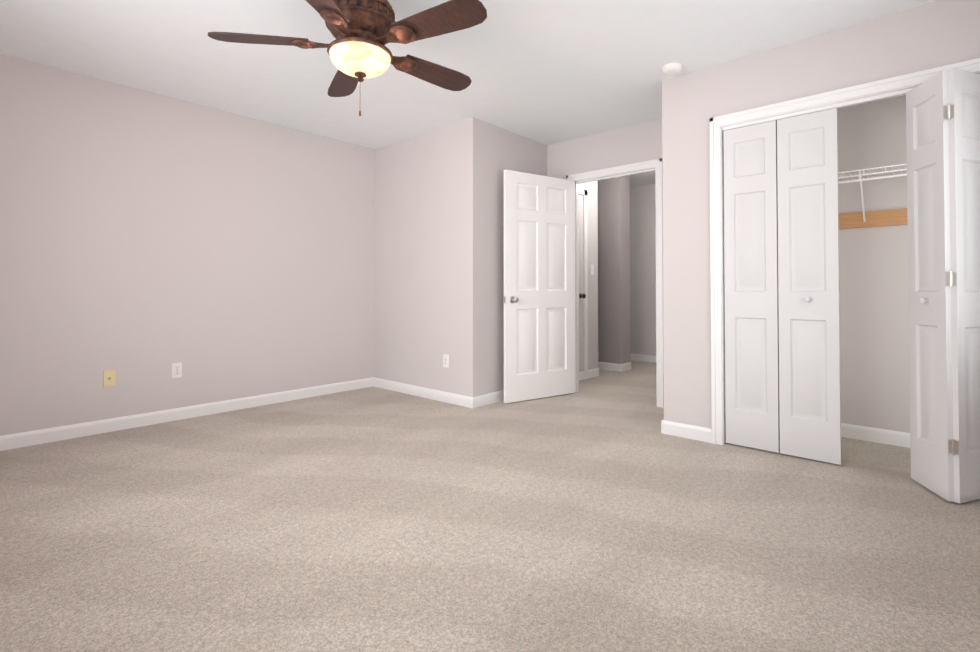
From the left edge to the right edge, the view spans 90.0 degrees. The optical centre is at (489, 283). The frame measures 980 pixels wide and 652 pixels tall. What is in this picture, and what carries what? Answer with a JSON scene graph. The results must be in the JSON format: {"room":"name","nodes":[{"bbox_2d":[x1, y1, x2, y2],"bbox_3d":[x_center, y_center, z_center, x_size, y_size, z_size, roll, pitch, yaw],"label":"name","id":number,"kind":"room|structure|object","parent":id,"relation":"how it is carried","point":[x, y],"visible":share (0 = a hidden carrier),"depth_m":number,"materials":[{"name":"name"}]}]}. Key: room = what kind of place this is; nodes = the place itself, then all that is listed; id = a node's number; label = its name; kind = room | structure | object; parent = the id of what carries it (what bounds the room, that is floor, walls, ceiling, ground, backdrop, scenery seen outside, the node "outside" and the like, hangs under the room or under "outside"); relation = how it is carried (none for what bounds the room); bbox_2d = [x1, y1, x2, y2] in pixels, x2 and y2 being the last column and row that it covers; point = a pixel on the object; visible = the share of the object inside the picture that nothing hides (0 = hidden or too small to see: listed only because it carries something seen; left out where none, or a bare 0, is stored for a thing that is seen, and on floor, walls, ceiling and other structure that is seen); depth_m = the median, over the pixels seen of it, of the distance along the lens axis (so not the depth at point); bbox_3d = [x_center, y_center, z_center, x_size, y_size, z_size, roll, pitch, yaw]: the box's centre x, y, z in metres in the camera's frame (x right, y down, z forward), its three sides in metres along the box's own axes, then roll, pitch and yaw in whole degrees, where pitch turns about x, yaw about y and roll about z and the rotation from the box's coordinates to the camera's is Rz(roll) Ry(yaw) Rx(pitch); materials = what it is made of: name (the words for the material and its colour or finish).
{"room":"empty bedroom","nodes":[
{"label":"empty bedroom","id":0,"kind":"room"},
{"bbox_2d":[0,54,373,435],"bbox_3d":[-2.424,-0.183,3.744,0.100,2.440,3.780,-1,-1,42],"label":"wall","id":1,"kind":"structure","parent":0,"point":[147,239],"depth_m":3.66,"materials":[{"name":"grey paint"}]},
{"bbox_2d":[103,369,115,386],"bbox_3d":[-2.640,0.661,3.401,0.017,0.115,0.070,-1,-1,42],"label":"jack","id":2,"kind":"object","parent":1,"relation":"attached to","point":[109,378],"visible":1,"depth_m":3.40,"materials":[{"name":"beige plastic"}]},
{"bbox_2d":[171,362,181,377],"bbox_3d":[-2.370,0.661,3.710,0.008,0.115,0.070,-1,-1,42],"label":"outlet","id":3,"kind":"object","parent":1,"relation":"attached to","point":[176,370],"visible":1,"depth_m":3.71,"materials":[{"name":"white plastic"}]},
{"bbox_2d":[0,378,371,450],"bbox_3d":[-2.372,0.991,3.700,0.013,0.090,3.550,-1,-1,42],"label":"baseboard","id":4,"kind":"structure","parent":1,"relation":"attached to","point":[29,438],"depth_m":3.63,"materials":[{"name":"white wood"}]},
{"bbox_2d":[374,117,480,396],"bbox_3d":[-0.636,-0.170,4.615,1.410,2.440,0.100,-1,-1,42],"label":"wall","id":5,"kind":"structure","parent":0,"point":[427,250],"depth_m":4.47,"materials":[{"name":"grey paint"}]},
{"bbox_2d":[372,377,475,407],"bbox_3d":[-0.658,1.004,4.541,1.393,0.090,0.013,-1,-1,42],"label":"baseboard","id":6,"kind":"structure","parent":5,"relation":"attached to","point":[457,399],"depth_m":4.46,"materials":[{"name":"white wood"}]},
{"bbox_2d":[443,354,448,367],"bbox_3d":[-0.389,0.685,4.309,0.070,0.115,0.008,-1,-1,42],"label":"outlet","id":7,"kind":"object","parent":5,"relation":"attached to","point":[446,360],"visible":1,"depth_m":4.30,"materials":[{"name":"white plastic"}]},
{"bbox_2d":[0,0,935,186],"bbox_3d":[0.698,-1.436,3.606,4.970,0.060,7.700,-1,-1,42],"label":"ceiling","id":8,"kind":"structure","parent":0,"point":[547,72],"depth_m":3.02,"materials":[{"name":"paint"}]},
{"bbox_2d":[208,0,486,115],"bbox_3d":[-0.568,-1.129,2.315,1.269,0.593,1.242,-1,-1,42],"label":"fan","id":9,"kind":"object","parent":8,"relation":"hanging from","point":[363,32],"visible":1,"depth_m":2.19,"materials":[{"name":"brown wood"}]},
{"bbox_2d":[662,63,682,75],"bbox_3d":[1.192,-1.393,3.205,0.132,0.038,0.132,-1,-1,42],"label":"smoke detector","id":10,"kind":"object","parent":8,"relation":"attached to","point":[671,69],"visible":0.98,"depth_m":3.17,"materials":[{"name":"white plastic"}]},
{"bbox_2d":[0,357,979,651],"bbox_3d":[0.698,1.059,3.568,4.970,0.050,7.700,-1,-1,42],"label":"floor","id":11,"kind":"structure","parent":0,"point":[602,513],"depth_m":1.95,"materials":[{"name":"carpet"}]},
{"bbox_2d":[598,362,623,371],"bbox_3d":[1.470,1.026,6.021,0.326,0.090,0.013,-1,-1,42],"label":"baseboard","id":12,"kind":"structure","parent":11,"relation":"on","point":[603,365],"depth_m":6.00,"materials":[{"name":"white wood"}]},
{"bbox_2d":[481,120,597,394],"bbox_3d":[0.548,-0.165,4.960,0.100,2.440,1.990,-1,-1,42],"label":"wall","id":13,"kind":"structure","parent":0,"point":[502,149],"depth_m":4.37,"materials":[{"name":"grey paint"}]},
{"bbox_2d":[476,390,503,407],"bbox_3d":[0.228,1.003,4.497,0.013,0.090,1.060,-1,-1,42],"label":"baseboard","id":14,"kind":"structure","parent":13,"relation":"attached to","point":[498,396],"depth_m":4.24,"materials":[{"name":"white wood"}]},
{"bbox_2d":[579,367,599,380],"bbox_3d":[0.950,1.015,5.307,0.013,0.090,0.910,-1,-1,42],"label":"baseboard","id":15,"kind":"structure","parent":13,"relation":"attached to","point":[592,372],"depth_m":5.50,"materials":[{"name":"white wood"}]},
{"bbox_2d":[598,175,629,363],"bbox_3d":[1.557,-0.147,6.137,0.300,2.440,0.250,-1,-1,42],"label":"wall column","id":16,"kind":"structure","parent":0,"point":[614,258],"depth_m":6.04,"materials":[{"name":"grey paint"}]},
{"bbox_2d":[598,184,655,355],"bbox_3d":[2.158,-0.137,6.840,2.820,2.440,0.100,-1,-1,42],"label":"wall","id":17,"kind":"structure","parent":0,"point":[642,271],"depth_m":6.81,"materials":[{"name":"grey paint"}]},
{"bbox_2d":[598,351,655,362],"bbox_3d":[2.157,1.037,6.747,2.720,0.090,0.013,-1,-1,42],"label":"baseboard","id":18,"kind":"structure","parent":17,"relation":"attached to","point":[636,357],"depth_m":6.78,"materials":[{"name":"white wood"}]},
{"bbox_2d":[547,95,909,432],"bbox_3d":[1.953,-0.183,3.748,3.610,2.440,0.110,-1,-1,42],"label":"wall","id":19,"kind":"structure","parent":0,"point":[874,332],"depth_m":3.21,"materials":[{"name":"grey paint"}]},
{"bbox_2d":[566,158,663,407],"bbox_3d":[1.099,-0.001,4.433,0.950,2.095,0.018,-1,-1,42],"label":"door frame","id":20,"kind":"structure","parent":19,"relation":"attached to","point":[657,163],"depth_m":4.16,"materials":[{"name":"white wood"}]},
{"bbox_2d":[777,164,907,228],"bbox_3d":[2.367,-0.531,3.105,1.922,0.326,0.304,-1,-1,42],"label":"closet shelf","id":21,"kind":"object","parent":19,"relation":"attached to","point":[875,218],"visible":0.25,"depth_m":3.13,"materials":[{"name":"white metal"}]},
{"bbox_2d":[779,414,909,447],"bbox_3d":[2.465,0.983,3.192,1.930,0.090,0.013,-1,-1,42],"label":"baseboard","id":22,"kind":"structure","parent":19,"relation":"attached to","point":[890,437],"depth_m":3.16,"materials":[{"name":"white wood"}]},
{"bbox_2d":[662,0,979,428],"bbox_3d":[1.929,-0.198,2.798,1.880,2.440,0.100,-1,-1,42],"label":"wall","id":23,"kind":"structure","parent":0,"point":[933,34],"depth_m":3.18,"materials":[{"name":"grey paint"}]},
{"bbox_2d":[661,420,711,442],"bbox_3d":[1.316,0.984,3.250,0.298,0.090,0.013,-1,-1,42],"label":"baseboard","id":24,"kind":"structure","parent":23,"relation":"attached to","point":[688,431],"depth_m":3.25,"materials":[{"name":"white wood"}]},
{"bbox_2d":[575,71,979,444],"bbox_3d":[1.629,0.009,3.551,2.825,2.050,0.832,-1,-1,42],"label":"lining","id":25,"kind":"object","parent":23,"relation":"attached to","point":[872,97],"visible":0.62,"depth_m":3.14,"materials":[{"name":"white wood"}]},
{"bbox_2d":[504,170,574,402],"bbox_3d":[0.469,0.028,4.467,0.816,2.018,0.159,1,-1,-33],"label":"bedroom door","id":26,"kind":"structure","parent":25,"relation":"attached to","point":[539,286],"depth_m":4.43,"materials":[{"name":"white wood"}]},
{"bbox_2d":[723,108,840,464],"bbox_3d":[1.726,0.015,2.938,0.599,1.995,0.070,-1,-1,42],"label":"bifold door","id":27,"kind":"structure","parent":25,"relation":"attached to","point":[785,362],"depth_m":2.92,"materials":[{"name":"white wood"}]},
{"bbox_2d":[906,68,979,502],"bbox_3d":[2.206,0.004,2.349,0.309,2.000,0.278,-1,-1,42],"label":"bifold door","id":28,"kind":"structure","parent":25,"relation":"attached to","point":[943,152],"depth_m":2.30,"materials":[{"name":"white wood"}]},
{"bbox_2d":[710,58,979,444],"bbox_3d":[1.931,-0.027,2.714,1.350,2.095,0.018,-1,-1,42],"label":"door frame","id":29,"kind":"structure","parent":23,"relation":"attached to","point":[901,81],"depth_m":3.12,"materials":[{"name":"white wood"}]}
]}

